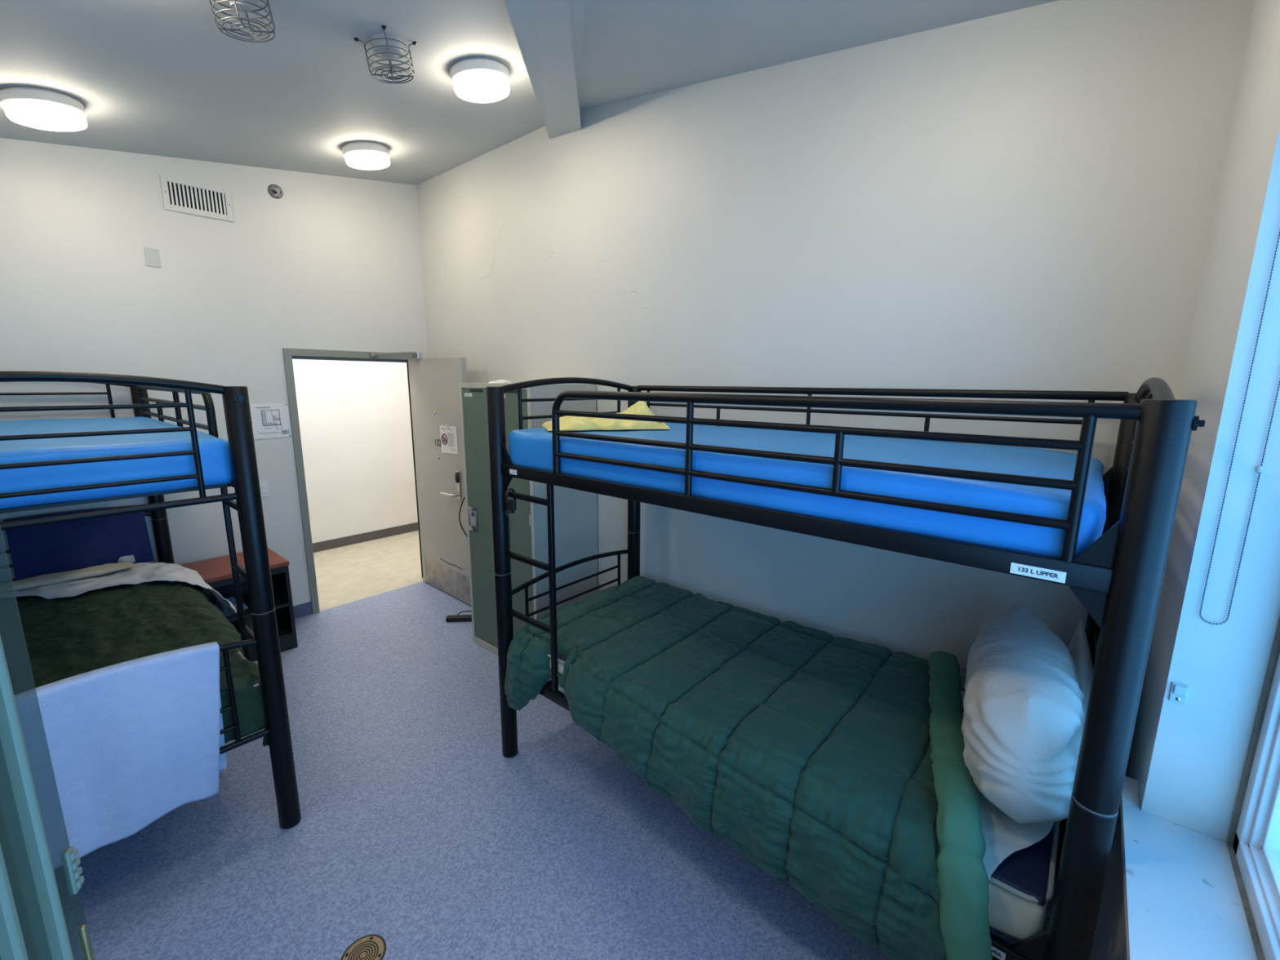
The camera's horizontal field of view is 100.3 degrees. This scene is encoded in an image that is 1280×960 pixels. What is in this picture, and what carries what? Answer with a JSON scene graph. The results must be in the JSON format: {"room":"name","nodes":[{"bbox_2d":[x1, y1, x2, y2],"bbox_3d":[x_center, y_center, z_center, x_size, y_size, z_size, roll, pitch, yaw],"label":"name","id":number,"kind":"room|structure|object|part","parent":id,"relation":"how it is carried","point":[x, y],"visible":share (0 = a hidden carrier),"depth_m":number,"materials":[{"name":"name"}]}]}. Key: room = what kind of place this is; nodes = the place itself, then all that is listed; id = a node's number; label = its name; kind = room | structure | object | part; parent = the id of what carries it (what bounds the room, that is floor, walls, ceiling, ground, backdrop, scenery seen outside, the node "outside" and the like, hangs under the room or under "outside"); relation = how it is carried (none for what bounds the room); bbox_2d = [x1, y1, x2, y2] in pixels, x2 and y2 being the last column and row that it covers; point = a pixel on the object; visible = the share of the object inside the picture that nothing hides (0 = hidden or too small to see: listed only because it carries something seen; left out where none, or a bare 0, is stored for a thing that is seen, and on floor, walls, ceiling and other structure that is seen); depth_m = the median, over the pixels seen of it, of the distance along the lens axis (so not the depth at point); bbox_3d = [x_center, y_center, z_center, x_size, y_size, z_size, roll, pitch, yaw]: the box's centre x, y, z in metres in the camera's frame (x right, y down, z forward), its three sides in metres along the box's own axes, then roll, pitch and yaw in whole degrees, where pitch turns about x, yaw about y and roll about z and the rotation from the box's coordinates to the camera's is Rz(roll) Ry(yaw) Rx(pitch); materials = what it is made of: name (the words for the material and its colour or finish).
{"room":"dormitory","nodes":[
{"label":"dormitory","id":0,"kind":"room"},
{"bbox_2d":[0,137,427,605],"bbox_3d":[-2.936,-0.613,3.760,0.100,3.541,3.039,9,14,40],"label":"wall","id":1,"kind":"structure","parent":0,"point":[333,262],"depth_m":3.57,"materials":[{"name":"paint"}]},
{"bbox_2d":[143,247,160,267],"bbox_3d":[-3.069,-1.401,3.365,0.008,0.110,0.070,9,14,40],"label":"outlet cover","id":2,"kind":"object","parent":1,"relation":"attached to","point":[152,257],"visible":1,"depth_m":3.36,"materials":[{"name":"plastic"}]},
{"bbox_2d":[159,173,234,222],"bbox_3d":[-2.887,-1.837,3.493,0.014,0.207,0.360,9,14,40],"label":"air vent","id":3,"kind":"object","parent":1,"relation":"in","point":[179,194],"visible":1,"depth_m":3.48,"materials":[{"name":"metal"}]},
{"bbox_2d":[259,480,269,497],"bbox_3d":[-2.807,0.067,3.958,0.012,0.125,0.100,9,14,40],"label":"light switch","id":4,"kind":"object","parent":1,"relation":"attached to","point":[264,485],"visible":0.56,"depth_m":3.97,"materials":[{"name":"white plastic"}]},
{"bbox_2d":[249,403,291,439],"bbox_3d":[-2.778,-0.427,3.902,0.007,0.253,0.386,9,14,40],"label":"sign","id":5,"kind":"object","parent":1,"relation":"attached to","point":[272,420],"visible":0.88,"depth_m":3.95,"materials":[{"name":"white paper"}]},
{"bbox_2d":[267,184,283,198],"bbox_3d":[-2.579,-2.053,3.793,0.049,0.092,0.092,9,14,40],"label":"sprinkler","id":6,"kind":"object","parent":1,"relation":"attached to","point":[275,191],"visible":1,"depth_m":3.79,"materials":[{"name":"metal"}]},
{"bbox_2d":[293,601,312,618],"bbox_3d":[-3.274,1.160,3.613,0.008,0.105,1.904,9,14,40],"label":"baseboard","id":7,"kind":"structure","parent":1,"relation":"attached to","point":[304,609],"depth_m":4.27,"materials":[{"name":"blue plastic"}]},
{"bbox_2d":[282,347,471,613],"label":"door","id":8,"kind":"structure","parent":1,"relation":"in","point":[433,388],"depth_m":4.48,"materials":[{"name":"grey metal"}]},
{"bbox_3d":[-2.069,-1.054,4.474,0.347,0.045,0.050,-4,11,-21],"label":"closer arm","id":9,"kind":"part","parent":8,"relation":"part of","materials":[{"name":"grey metal"}]},
{"bbox_3d":[-1.696,0.879,4.700,0.819,0.242,0.002,10,14,41],"label":"kick plate","id":10,"kind":"part","parent":8,"relation":"part of","materials":[{"name":"metal"}]},
{"bbox_2d":[440,423,457,454],"bbox_3d":[-1.560,-0.334,4.355,0.272,0.245,0.010,10,14,41],"label":"notice","id":11,"kind":"object","parent":8,"relation":"attached to","point":[448,434],"visible":1,"depth_m":4.35,"materials":[{"name":"white paper"}]},
{"bbox_3d":[-1.568,0.118,4.391,0.218,0.026,0.059,9,14,40],"label":"lever handle","id":12,"kind":"part","parent":8,"relation":"part of","materials":[{"name":"silver metal"}]},
{"bbox_3d":[-1.470,0.041,4.337,0.050,0.235,0.013,9,14,40],"label":"lock plate","id":13,"kind":"part","parent":8,"relation":"part of","materials":[{"name":"silver metal"}]},
{"bbox_2d":[292,359,417,543],"bbox_3d":[-3.460,-0.594,5.818,0.100,2.750,4.000,9,14,40],"label":"wall","id":14,"kind":"structure","parent":0,"point":[355,428],"depth_m":6.06,"materials":[{"name":"paint"}]},
{"bbox_2d":[312,522,418,552],"bbox_3d":[-3.428,0.714,6.024,0.008,0.105,3.800,9,14,40],"label":"baseboard","id":15,"kind":"structure","parent":14,"relation":"attached to","point":[363,537],"depth_m":6.25,"materials":[{"name":"grey plastic"}]},
{"bbox_2d":[0,0,1057,185],"bbox_3d":[-1.039,-1.804,1.908,4.854,0.540,3.039,9,14,40],"label":"ceiling","id":16,"kind":"structure","parent":0,"point":[157,77],"depth_m":2.40,"materials":[{"name":"paint"}]},
{"bbox_2d":[0,87,87,131],"bbox_3d":[-2.791,-1.731,2.502,0.284,0.138,0.286,9,14,40],"label":"ceiling light","id":17,"kind":"object","parent":16,"relation":"attached to","point":[34,108],"visible":1,"depth_m":2.44,"materials":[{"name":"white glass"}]},
{"bbox_2d":[3,100,87,131],"bbox_3d":[-2.787,-1.707,2.511,0.268,0.086,0.269,9,14,40],"label":"diffuser","id":18,"kind":"object","parent":17,"relation":"attached to","point":[48,115],"depth_m":2.46,"materials":[{"name":"white plastic"}]},
{"bbox_2d":[208,0,275,43],"bbox_3d":[-1.409,-1.663,1.884,0.186,0.158,0.195,5,11,24],"label":"cage","id":19,"kind":"object","parent":16,"relation":"attached to","point":[246,6],"visible":1,"depth_m":1.89,"materials":[{"name":"metal"}]},
{"bbox_2d":[342,142,390,169],"bbox_3d":[-1.823,-2.158,3.563,0.284,0.138,0.286,9,14,40],"label":"ceiling light","id":20,"kind":"object","parent":16,"relation":"attached to","point":[358,155],"visible":1,"depth_m":3.48,"materials":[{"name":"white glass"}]},
{"bbox_2d":[345,151,390,169],"bbox_3d":[-1.819,-2.134,3.572,0.268,0.086,0.269,9,14,40],"label":"diffuser","id":21,"kind":"object","parent":20,"relation":"attached to","point":[363,160],"depth_m":3.51,"materials":[{"name":"white plastic"}]},
{"bbox_2d":[354,25,417,84],"bbox_3d":[-1.088,-1.829,2.315,0.186,0.158,0.195,5,11,24],"label":"cage","id":22,"kind":"object","parent":16,"relation":"attached to","point":[387,46],"visible":1,"depth_m":2.28,"materials":[{"name":"metal"}]},
{"bbox_2d":[449,57,510,102],"bbox_3d":[-0.790,-1.976,2.650,0.284,0.138,0.286,9,14,40],"label":"ceiling light","id":23,"kind":"object","parent":16,"relation":"attached to","point":[477,80],"visible":1,"depth_m":2.57,"materials":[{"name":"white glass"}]},
{"bbox_2d":[453,70,509,102],"bbox_3d":[-0.786,-1.952,2.659,0.268,0.086,0.269,9,14,40],"label":"diffuser","id":24,"kind":"object","parent":23,"relation":"attached to","point":[473,86],"depth_m":2.59,"materials":[{"name":"white plastic"}]},
{"bbox_2d":[503,0,581,138],"bbox_3d":[-0.367,-1.718,1.605,0.248,0.553,3.867,0,10,-4],"label":"beam","id":25,"kind":"structure","parent":16,"relation":"attached to","point":[543,29],"depth_m":2.38,"materials":[{"name":"paint"}]},
{"bbox_2d":[53,530,1056,959],"bbox_3d":[-1.123,1.283,3.587,6.960,0.100,4.820,9,14,40],"label":"floor","id":26,"kind":"structure","parent":0,"point":[415,831],"depth_m":2.18,"materials":[{"name":"carpet"}]},
{"bbox_2d":[0,370,301,829],"bbox_3d":[-2.628,0.471,2.453,2.276,1.888,1.034,9,14,40],"label":"bunk bed","id":27,"kind":"object","parent":26,"relation":"on","point":[246,482],"visible":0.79,"depth_m":2.03,"materials":[{"name":"metal"}]},
{"bbox_2d":[3,505,154,580],"bbox_3d":[-3.361,0.376,3.235,0.098,0.391,0.586,9,14,40],"label":"cloth","id":28,"kind":"object","parent":27,"relation":"hanging from","point":[37,550],"visible":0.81,"depth_m":3.20,"materials":[{"name":"blue fabric"}]},
{"bbox_3d":[-1.796,-0.284,1.599,0.031,0.082,0.961,9,14,40],"label":"panel","id":29,"kind":"part","parent":27,"relation":"part of","materials":[{"name":"black metal"}]},
{"bbox_3d":[-3.449,-0.550,2.980,0.031,0.082,0.961,9,14,40],"label":"panel","id":30,"kind":"part","parent":27,"relation":"part of","materials":[{"name":"black metal"}]},
{"bbox_2d":[0,416,233,509],"bbox_3d":[-2.617,-0.138,2.334,2.075,0.190,0.933,9,14,40],"label":"mattress","id":31,"kind":"object","parent":27,"relation":"on","point":[215,454],"visible":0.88,"depth_m":1.83,"materials":[{"name":"blue plastic"}]},
{"bbox_3d":[-1.798,0.119,1.673,0.025,0.025,0.955,9,14,40],"label":"rail","id":32,"kind":"part","parent":27,"relation":"part of","materials":[{"name":"black metal"}]},
{"bbox_2d":[13,641,226,869],"bbox_3d":[-1.831,0.947,1.768,0.105,0.622,0.768,9,14,40],"label":"towel","id":33,"kind":"object","parent":27,"relation":"hanging from","point":[113,750],"visible":0.95,"depth_m":1.81,"materials":[{"name":"fabric"}]},
{"bbox_2d":[0,595,261,686],"bbox_3d":[-2.630,0.836,2.522,2.097,0.164,0.938,9,14,40],"label":"mattress","id":34,"kind":"object","parent":27,"relation":"on","point":[237,655],"visible":0.08,"depth_m":2.94,"materials":[{"name":"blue fabric"}]},
{"bbox_2d":[0,562,236,616],"bbox_3d":[-2.944,0.685,3.093,1.513,0.295,0.708,-1,11,-8],"label":"sheet","id":35,"kind":"object","parent":34,"relation":"on","point":[143,572],"visible":0.86,"depth_m":3.02,"materials":[{"name":"white fabric"}]},
{"bbox_2d":[0,562,136,592],"bbox_3d":[-3.303,0.556,3.068,0.249,0.072,0.616,9,14,40],"label":"pillow","id":36,"kind":"object","parent":35,"relation":"on","point":[46,580],"visible":0.99,"depth_m":3.00,"materials":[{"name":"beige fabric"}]},
{"bbox_2d":[0,581,268,746],"bbox_3d":[-2.477,0.906,2.450,1.778,0.440,1.042,9,14,40],"label":"comforter","id":37,"kind":"object","parent":34,"relation":"on","point":[45,642],"visible":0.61,"depth_m":2.46,"materials":[{"name":"green fabric"}]},
{"bbox_3d":[-3.454,0.255,3.128,0.029,0.096,0.962,9,14,40],"label":"head panel","id":38,"kind":"part","parent":27,"relation":"part of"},
{"bbox_3d":[-3.145,0.297,3.506,0.078,1.842,0.078,9,14,40],"label":"post","id":39,"kind":"part","parent":27,"relation":"part of","materials":[{"name":"black metal"}]},
{"bbox_3d":[-2.452,-0.323,2.796,1.748,0.338,0.031,9,14,40],"label":"guard rail","id":40,"kind":"part","parent":27,"relation":"part of","materials":[{"name":"black metal"}]},
{"bbox_3d":[-1.802,0.680,1.777,0.025,0.075,0.960,9,14,40],"label":"foot panel","id":41,"kind":"part","parent":27,"relation":"part of","materials":[{"name":"black metal"}]},
{"bbox_3d":[-1.805,1.085,1.852,0.025,0.025,0.955,9,14,40],"label":"rail","id":42,"kind":"part","parent":27,"relation":"part of","materials":[{"name":"black metal"}]},
{"bbox_3d":[-1.492,0.563,2.125,0.078,1.842,0.078,9,14,40],"label":"post","id":43,"kind":"part","parent":27,"relation":"part of","materials":[{"name":"black metal"}]},
{"bbox_2d":[182,547,297,662],"bbox_3d":[-2.752,0.876,3.697,0.467,0.638,0.493,9,14,40],"label":"nightstand","id":44,"kind":"object","parent":26,"relation":"on","point":[216,572],"visible":0.41,"depth_m":3.71,"materials":[{"name":"brown wood"}]},
{"bbox_2d":[226,595,248,611],"bbox_3d":[-2.743,0.831,3.586,0.132,0.092,0.145,6,12,28],"label":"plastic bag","id":45,"kind":"object","parent":44,"relation":"on","point":[232,599],"visible":0.37,"depth_m":3.60,"materials":[{"name":"plastic"}]},
{"bbox_3d":[-2.586,0.638,3.517,0.022,0.045,0.428,9,14,40],"label":"rail","id":46,"kind":"part","parent":44,"relation":"part of","materials":[{"name":"black laminate"}]},
{"bbox_2d":[244,616,253,632],"bbox_3d":[-2.672,1.013,3.692,0.213,0.164,0.058,5,11,24],"label":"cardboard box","id":47,"kind":"object","parent":44,"relation":"on","point":[248,620],"visible":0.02,"depth_m":3.70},
{"bbox_2d":[211,591,288,622],"bbox_3d":[-2.746,0.870,3.697,0.425,0.020,0.428,9,14,40],"label":"shelf","id":48,"kind":"object","parent":44,"relation":"attached to","point":[280,602],"depth_m":3.73,"materials":[{"name":"black laminate"}]},
{"bbox_2d":[340,934,386,959],"bbox_3d":[-0.913,1.568,1.763,0.138,0.004,0.138,9,14,40],"label":"floor drain","id":49,"kind":"object","parent":26,"relation":"on","point":[369,947],"visible":1,"depth_m":1.78,"materials":[{"name":"metal"}]},
{"bbox_2d":[445,610,471,622],"bbox_3d":[-1.394,1.015,4.301,0.278,0.163,0.228,0,10,-5],"label":"power strip","id":50,"kind":"object","parent":26,"relation":"on","point":[458,618],"visible":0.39,"depth_m":4.20,"materials":[{"name":"plastic"}]},
{"bbox_2d":[458,382,597,655],"bbox_3d":[-0.753,0.276,3.678,0.744,1.852,0.549,9,14,40],"label":"locker","id":51,"kind":"object","parent":26,"relation":"on","point":[575,510],"visible":0.5,"depth_m":3.47,"materials":[{"name":"green metal"}]},
{"bbox_2d":[458,497,467,537],"bbox_3d":[-1.236,0.621,4.174,0.447,0.947,0.040,7,12,32],"label":"cable","id":52,"kind":"object","parent":51,"relation":"hanging from","point":[464,497],"visible":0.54,"depth_m":4.21,"materials":[{"name":"plastic"}]},
{"bbox_3d":[-1.147,0.267,3.660,0.100,0.168,0.015,9,14,40],"label":"handle","id":53,"kind":"part","parent":51,"relation":"part of","materials":[{"name":"silver metal"}]},
{"bbox_3d":[-1.055,0.279,3.601,0.331,1.762,0.014,9,14,40],"label":"door","id":54,"kind":"part","parent":51,"relation":"part of","materials":[{"name":"green paint"}]},
{"bbox_2d":[488,379,511,382],"bbox_3d":[-0.891,-0.629,3.404,0.104,0.022,0.126,4,11,20],"label":"crumpled paper","id":55,"kind":"object","parent":51,"relation":"on","point":[498,380],"visible":0.96,"depth_m":3.38,"materials":[{"name":"white paper"}]},
{"bbox_3d":[-0.782,0.323,3.373,0.325,1.762,0.014,9,14,40],"label":"door","id":56,"kind":"part","parent":51,"relation":"part of","materials":[{"name":"green paint"}]},
{"bbox_2d":[485,377,1204,959],"bbox_3d":[0.480,0.534,2.225,2.276,1.888,1.034,9,14,40],"label":"bunk bed","id":57,"kind":"object","parent":26,"relation":"on","point":[1117,578],"visible":0.73,"depth_m":1.27,"materials":[{"name":"metal"}]},
{"bbox_3d":[-0.656,0.487,2.562,0.078,1.842,0.078,9,14,40],"label":"post","id":58,"kind":"part","parent":57,"relation":"part of","materials":[{"name":"black metal"}]},
{"bbox_2d":[504,488,516,518],"bbox_3d":[-0.573,0.104,2.417,0.074,0.130,0.062,9,14,40],"label":"strap","id":59,"kind":"object","parent":57,"relation":"hanging from","point":[511,504],"visible":0.96,"depth_m":2.39,"materials":[{"name":"fabric"}]},
{"bbox_3d":[-0.341,-0.487,2.751,0.031,0.082,0.961,9,14,40],"label":"panel","id":60,"kind":"part","parent":57,"relation":"part of","materials":[{"name":"black metal"}]},
{"bbox_3d":[-0.347,0.477,2.929,0.025,0.075,0.960,9,14,40],"label":"foot panel","id":61,"kind":"part","parent":57,"relation":"part of","materials":[{"name":"black metal"}]},
{"bbox_3d":[-0.037,0.359,3.278,0.078,1.842,0.078,9,14,40],"label":"post","id":62,"kind":"part","parent":57,"relation":"part of","materials":[{"name":"black metal"}]},
{"bbox_3d":[0.167,1.062,1.953,2.110,0.053,0.025,9,14,40],"label":"rail","id":63,"kind":"part","parent":57,"relation":"part of","materials":[{"name":"black metal"}]},
{"bbox_2d":[547,653,1060,940],"bbox_3d":[0.476,0.899,2.291,2.097,0.164,0.938,9,14,40],"label":"mattress","id":64,"kind":"object","parent":57,"relation":"on","point":[1020,888],"visible":0.08,"depth_m":1.34,"materials":[{"name":"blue fabric"}]},
{"bbox_2d":[504,575,992,959],"bbox_3d":[0.424,0.935,2.274,2.048,0.506,1.080,9,14,40],"label":"comforter","id":65,"kind":"object","parent":64,"relation":"on","point":[826,761],"visible":0.98,"depth_m":1.82,"materials":[{"name":"green fabric"}]},
{"bbox_2d":[933,690,1053,880],"bbox_3d":[1.051,0.969,1.736,0.470,0.178,0.901,9,14,40],"label":"sheet","id":66,"kind":"object","parent":64,"relation":"on","point":[1003,836],"visible":0.16,"depth_m":1.43,"materials":[{"name":"white fabric"}]},
{"bbox_2d":[961,599,1086,823],"bbox_3d":[1.138,0.679,1.602,0.292,0.426,0.720,7,12,32],"label":"pillow","id":67,"kind":"object","parent":66,"relation":"on","point":[1024,704],"visible":0.98,"depth_m":1.37,"materials":[{"name":"white fabric"}]},
{"bbox_2d":[1067,617,1093,715],"bbox_3d":[1.373,0.714,1.695,0.084,0.380,0.592,8,13,36],"label":"pillow","id":68,"kind":"object","parent":64,"relation":"on","point":[1078,648],"visible":0.28,"depth_m":1.64,"materials":[{"name":"white fabric"}]},
{"bbox_3d":[0.174,0.078,1.771,2.110,0.053,0.025,9,14,40],"label":"rail","id":69,"kind":"part","parent":57,"relation":"part of","materials":[{"name":"black metal"}]},
{"bbox_2d":[508,422,1106,557],"bbox_3d":[0.477,-0.078,2.119,2.075,0.190,0.933,9,14,40],"label":"mattress","id":70,"kind":"object","parent":57,"relation":"on","point":[528,447],"visible":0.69,"depth_m":1.56,"materials":[{"name":"blue plastic"}]},
{"bbox_2d":[542,400,670,431],"bbox_3d":[-0.162,-0.308,2.489,0.581,0.125,0.282,-2,11,-11],"label":"blanket","id":71,"kind":"object","parent":70,"relation":"on","point":[568,422],"visible":0.65,"depth_m":2.41,"materials":[{"name":"yellow fabric"}]},
{"bbox_3d":[0.313,-0.088,1.621,1.748,0.338,0.031,9,14,40],"label":"guard rail","id":72,"kind":"part","parent":57,"relation":"part of","materials":[{"name":"black metal"}]},
{"bbox_3d":[0.795,-0.403,2.422,2.110,0.031,0.031,9,14,40],"label":"wall guard rail","id":73,"kind":"part","parent":57,"relation":"part of","materials":[{"name":"black metal"}]},
{"bbox_3d":[1.307,0.584,1.519,0.029,0.096,0.962,9,14,40],"label":"head panel","id":74,"kind":"part","parent":57,"relation":"part of","materials":[{"name":"black metal"}]},
{"bbox_3d":[1.615,0.625,1.897,0.078,1.842,0.078,9,14,40],"label":"post","id":75,"kind":"part","parent":57,"relation":"part of","materials":[{"name":"black metal"}]},
{"bbox_3d":[1.309,0.182,1.445,0.025,0.025,0.955,9,14,40],"label":"rail","id":76,"kind":"part","parent":57,"relation":"part of","materials":[{"name":"black metal"}]},
{"bbox_3d":[0.997,0.753,1.181,0.078,1.842,0.078,9,14,40],"label":"post","id":77,"kind":"part","parent":57,"relation":"part of","materials":[{"name":"black metal"}]},
{"bbox_3d":[1.312,-0.222,1.371,0.031,0.082,0.961,9,14,40],"label":"panel","id":78,"kind":"part","parent":57,"relation":"part of","materials":[{"name":"black metal"}]},
{"bbox_2d":[417,0,1253,688],"bbox_3d":[0.082,-0.506,3.265,5.354,3.550,0.100,9,14,40],"label":"wall","id":79,"kind":"structure","parent":0,"point":[1024,198],"depth_m":2.35,"materials":[{"name":"paint"}]},
{"bbox_2d":[477,225,647,308],"bbox_3d":[-0.614,-1.460,3.627,1.730,0.704,0.001,9,14,40],"label":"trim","id":80,"kind":"structure","parent":79,"relation":"attached to","point":[503,225],"depth_m":3.91,"materials":[{"name":"white paint"}]},
{"bbox_2d":[1089,0,1279,959],"bbox_3d":[0.893,0.199,0.597,0.250,3.143,3.039,9,14,40],"label":"wall","id":81,"kind":"structure","parent":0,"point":[1188,761],"depth_m":1.20,"materials":[{"name":"paint"}]},
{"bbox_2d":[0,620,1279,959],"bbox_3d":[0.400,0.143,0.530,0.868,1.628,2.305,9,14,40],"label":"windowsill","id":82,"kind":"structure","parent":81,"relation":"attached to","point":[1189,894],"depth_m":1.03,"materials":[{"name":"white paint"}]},
{"bbox_3d":[-0.240,0.240,-0.041,0.006,1.430,0.715,-3,11,-17],"label":"sash pane","id":83,"kind":"part","parent":82,"relation":"part of","materials":[{"name":"clear glass"}]},
{"bbox_3d":[-0.236,0.242,-0.053,0.024,1.520,0.749,-3,11,-17],"label":"sash","id":84,"kind":"part","parent":82,"relation":"part of","materials":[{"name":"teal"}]},
{"bbox_3d":[0.603,0.963,0.502,0.184,0.028,2.305,9,14,40],"label":"sill","id":85,"kind":"part","parent":82,"relation":"part of","materials":[{"name":"white paint"}]},
{"bbox_3d":[0.686,0.191,0.255,0.068,1.620,2.100,9,14,40],"label":"frame","id":86,"kind":"part","parent":82,"relation":"part of","materials":[{"name":"white plastic"}]},
{"bbox_2d":[1168,682,1189,704],"bbox_3d":[1.236,0.491,1.225,0.028,0.046,0.012,9,14,40],"label":"clip","id":87,"kind":"object","parent":81,"relation":"attached to","point":[1179,693],"visible":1,"depth_m":1.22,"materials":[{"name":"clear plastic"}]},
{"bbox_2d":[1199,228,1279,624],"bbox_3d":[0.611,-0.080,0.291,0.089,1.095,2.070,9,14,40],"label":"cord","id":88,"kind":"object","parent":81,"relation":"attached to","point":[1260,469],"visible":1,"depth_m":1.11,"materials":[{"name":"white plastic"}]}
]}

